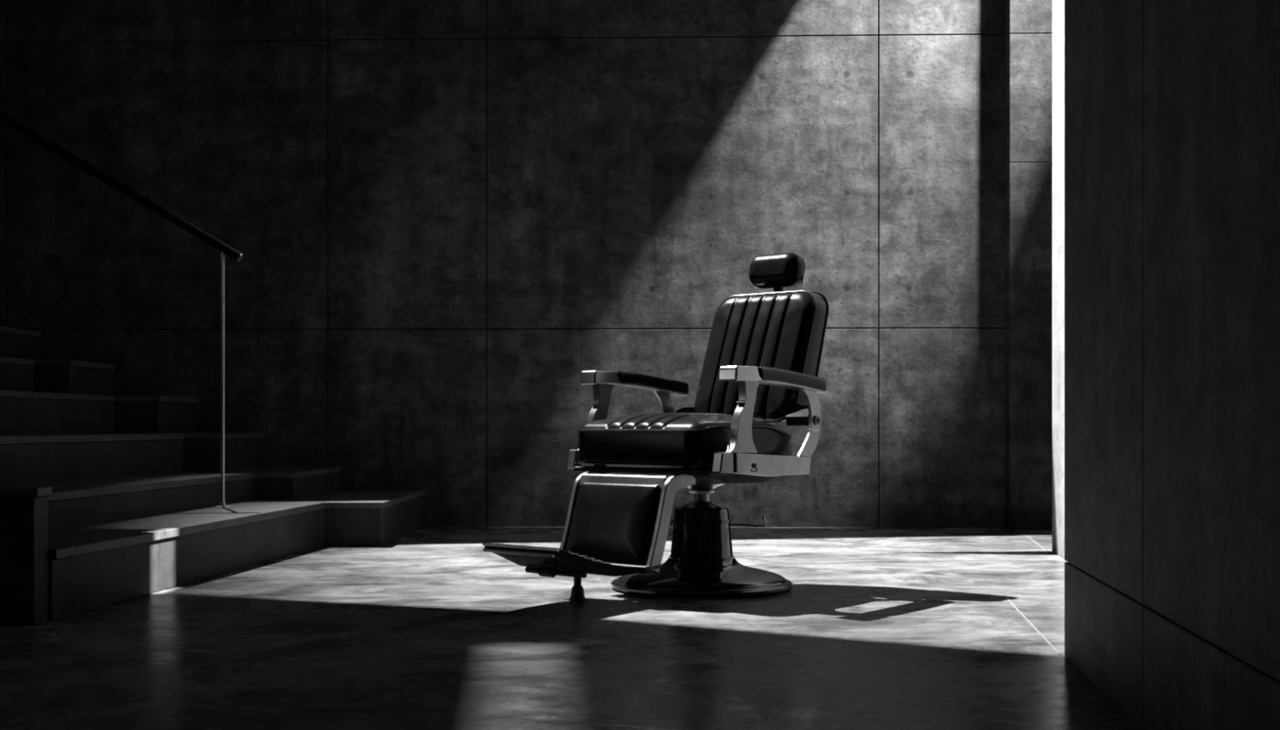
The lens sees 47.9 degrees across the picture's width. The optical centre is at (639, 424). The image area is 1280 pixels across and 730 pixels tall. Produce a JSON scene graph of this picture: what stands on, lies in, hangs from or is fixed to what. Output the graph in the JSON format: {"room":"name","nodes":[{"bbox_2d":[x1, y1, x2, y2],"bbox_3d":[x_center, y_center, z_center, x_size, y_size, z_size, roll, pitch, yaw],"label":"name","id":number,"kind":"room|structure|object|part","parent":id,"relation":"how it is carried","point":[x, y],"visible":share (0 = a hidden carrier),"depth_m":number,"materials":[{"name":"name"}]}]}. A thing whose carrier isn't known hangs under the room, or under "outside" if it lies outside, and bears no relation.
{"room":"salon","nodes":[
{"label":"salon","id":0,"kind":"room"},
{"bbox_2d":[0,0,1006,527],"bbox_3d":[0.000,-1.250,7.879,11.200,3.600,0.643,0,0,0],"label":"wall","id":1,"kind":"structure","parent":0,"point":[442,215],"depth_m":7.75,"materials":[{"name":"concrete"}]},
{"bbox_2d":[0,525,1141,729],"bbox_3d":[0.000,0.610,2.850,12.000,0.120,10.700,0,0,0],"label":"floor","id":2,"kind":"structure","parent":0,"point":[877,628],"depth_m":3.61,"materials":[{"name":"concrete"}]},
{"bbox_2d":[0,325,424,625],"bbox_3d":[-2.964,-0.145,5.775,3.632,1.390,3.770,0,0,0],"label":"staircase","id":3,"kind":"structure","parent":2,"relation":"on","point":[106,499],"depth_m":5.84,"materials":[{"name":"concrete"}]},
{"bbox_2d":[0,111,243,507],"bbox_3d":[-2.881,-0.866,6.060,2.419,2.431,0.070,0,0,0],"label":"handrail","id":4,"kind":"object","parent":3,"relation":"on","point":[5,119],"visible":1,"depth_m":6.05,"materials":[{"name":"metal"}]},
{"bbox_3d":[-2.745,-1.325,6.060,2.137,1.275,0.038,0,0,0],"label":"rail","id":5,"kind":"part","parent":4,"relation":"part of","materials":[{"name":"black metal"}]},
{"bbox_3d":[-1.755,-0.191,6.060,0.015,1.081,0.015,0,0,0],"label":"post","id":6,"kind":"part","parent":4,"relation":"part of","materials":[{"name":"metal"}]},
{"bbox_2d":[482,252,828,601],"bbox_3d":[0.086,-0.030,4.691,0.664,1.159,1.336,0,0,41],"label":"barber chair","id":7,"kind":"object","parent":2,"relation":"on","point":[761,366],"visible":1,"depth_m":4.65,"materials":[{"name":"black leather"}]},
{"bbox_3d":[-0.355,0.374,4.199,0.290,0.010,0.013,0,0,41],"label":"edge trim","id":8,"kind":"part","parent":7,"relation":"part of","materials":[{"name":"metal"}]},
{"bbox_3d":[-0.349,0.357,4.190,0.310,0.009,0.009,0,0,41],"label":"edge trim","id":9,"kind":"part","parent":7,"relation":"part of","materials":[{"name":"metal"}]},
{"bbox_3d":[-0.275,0.438,4.268,0.050,0.028,0.028,0,0,41],"label":"adjuster knob","id":10,"kind":"part","parent":7,"relation":"part of","materials":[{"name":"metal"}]},
{"bbox_3d":[-0.234,0.404,4.322,0.310,0.095,0.346,0,0,41],"label":"foot plate","id":11,"kind":"part","parent":7,"relation":"part of","materials":[{"name":"metal"}]},
{"bbox_3d":[-0.195,0.468,4.497,0.024,0.072,0.024,0,0,41],"label":"prop leg","id":12,"kind":"part","parent":7,"relation":"part of","materials":[{"name":"metal"}]},
{"bbox_2d":[565,481,662,564],"bbox_3d":[-0.078,0.312,4.503,0.345,0.254,0.121,0,0,41],"label":"cushion","id":13,"kind":"object","parent":7,"relation":"on","point":[614,522],"depth_m":4.46,"materials":[{"name":"black leather"}]},
{"bbox_3d":[0.020,-0.123,5.066,0.068,0.044,0.412,0,0,41],"label":"arm frame","id":14,"kind":"part","parent":7,"relation":"part of","materials":[{"name":"metal"}]},
{"bbox_2d":[578,412,791,469],"bbox_3d":[0.151,0.051,4.766,0.520,0.177,0.535,0,0,41],"label":"seat cushion","id":15,"kind":"object","parent":7,"relation":"on","point":[667,440],"depth_m":4.57,"materials":[{"name":"black leather"}]},
{"bbox_3d":[0.359,0.331,4.830,0.127,0.028,0.006,0,0,0],"label":"pump lever","id":16,"kind":"part","parent":7,"relation":"part of","materials":[{"name":"metal"}]},
{"bbox_3d":[0.421,-0.235,5.076,0.435,0.455,0.285,0,0,41],"label":"backrest","id":17,"kind":"part","parent":7,"relation":"part of","materials":[{"name":"black leather"}]},
{"bbox_3d":[0.417,0.128,4.603,0.035,0.079,0.408,0,0,41],"label":"rail","id":18,"kind":"part","parent":7,"relation":"part of","materials":[{"name":"metal"}]},
{"bbox_3d":[0.495,-0.455,5.161,0.032,0.110,0.027,0,0,41],"label":"headrest post","id":19,"kind":"part","parent":7,"relation":"part of","materials":[{"name":"metal"}]},
{"bbox_3d":[0.467,-0.123,4.678,0.068,0.044,0.412,0,0,41],"label":"arm frame","id":20,"kind":"part","parent":7,"relation":"part of","materials":[{"name":"metal"}]},
{"bbox_2d":[1004,0,1052,528],"bbox_3d":[2.345,-1.250,7.593,0.812,3.600,0.110,0,0,1],"label":"wall pier","id":21,"kind":"object","parent":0,"point":[1028,23],"visible":0.42,"depth_m":7.56,"materials":[{"name":"concrete"}]},
{"bbox_2d":[1017,528,1046,550],"bbox_3d":[1.875,0.549,6.912,0.004,0.002,1.310,0,0,9],"label":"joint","id":22,"kind":"structure","parent":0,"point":[1018,529],"depth_m":6.80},
{"bbox_2d":[1003,595,1061,654],"bbox_3d":[1.086,0.549,4.032,0.004,0.002,1.201,0,0,8],"label":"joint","id":23,"kind":"structure","parent":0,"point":[1015,606],"depth_m":3.90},
{"bbox_2d":[1052,0,1064,557],"bbox_3d":[1.855,-1.250,4.895,0.690,3.600,2.590,0,0,0],"label":"wall","id":24,"kind":"structure","parent":0,"point":[1058,6],"depth_m":6.03,"materials":[{"name":"paint"}]},
{"bbox_2d":[1064,0,1279,729],"bbox_3d":[0.887,-1.250,0.555,1.225,3.600,5.710,0,0,0],"label":"wall","id":25,"kind":"structure","parent":0,"point":[1172,107],"depth_m":2.37,"materials":[{"name":"concrete"}]}
]}

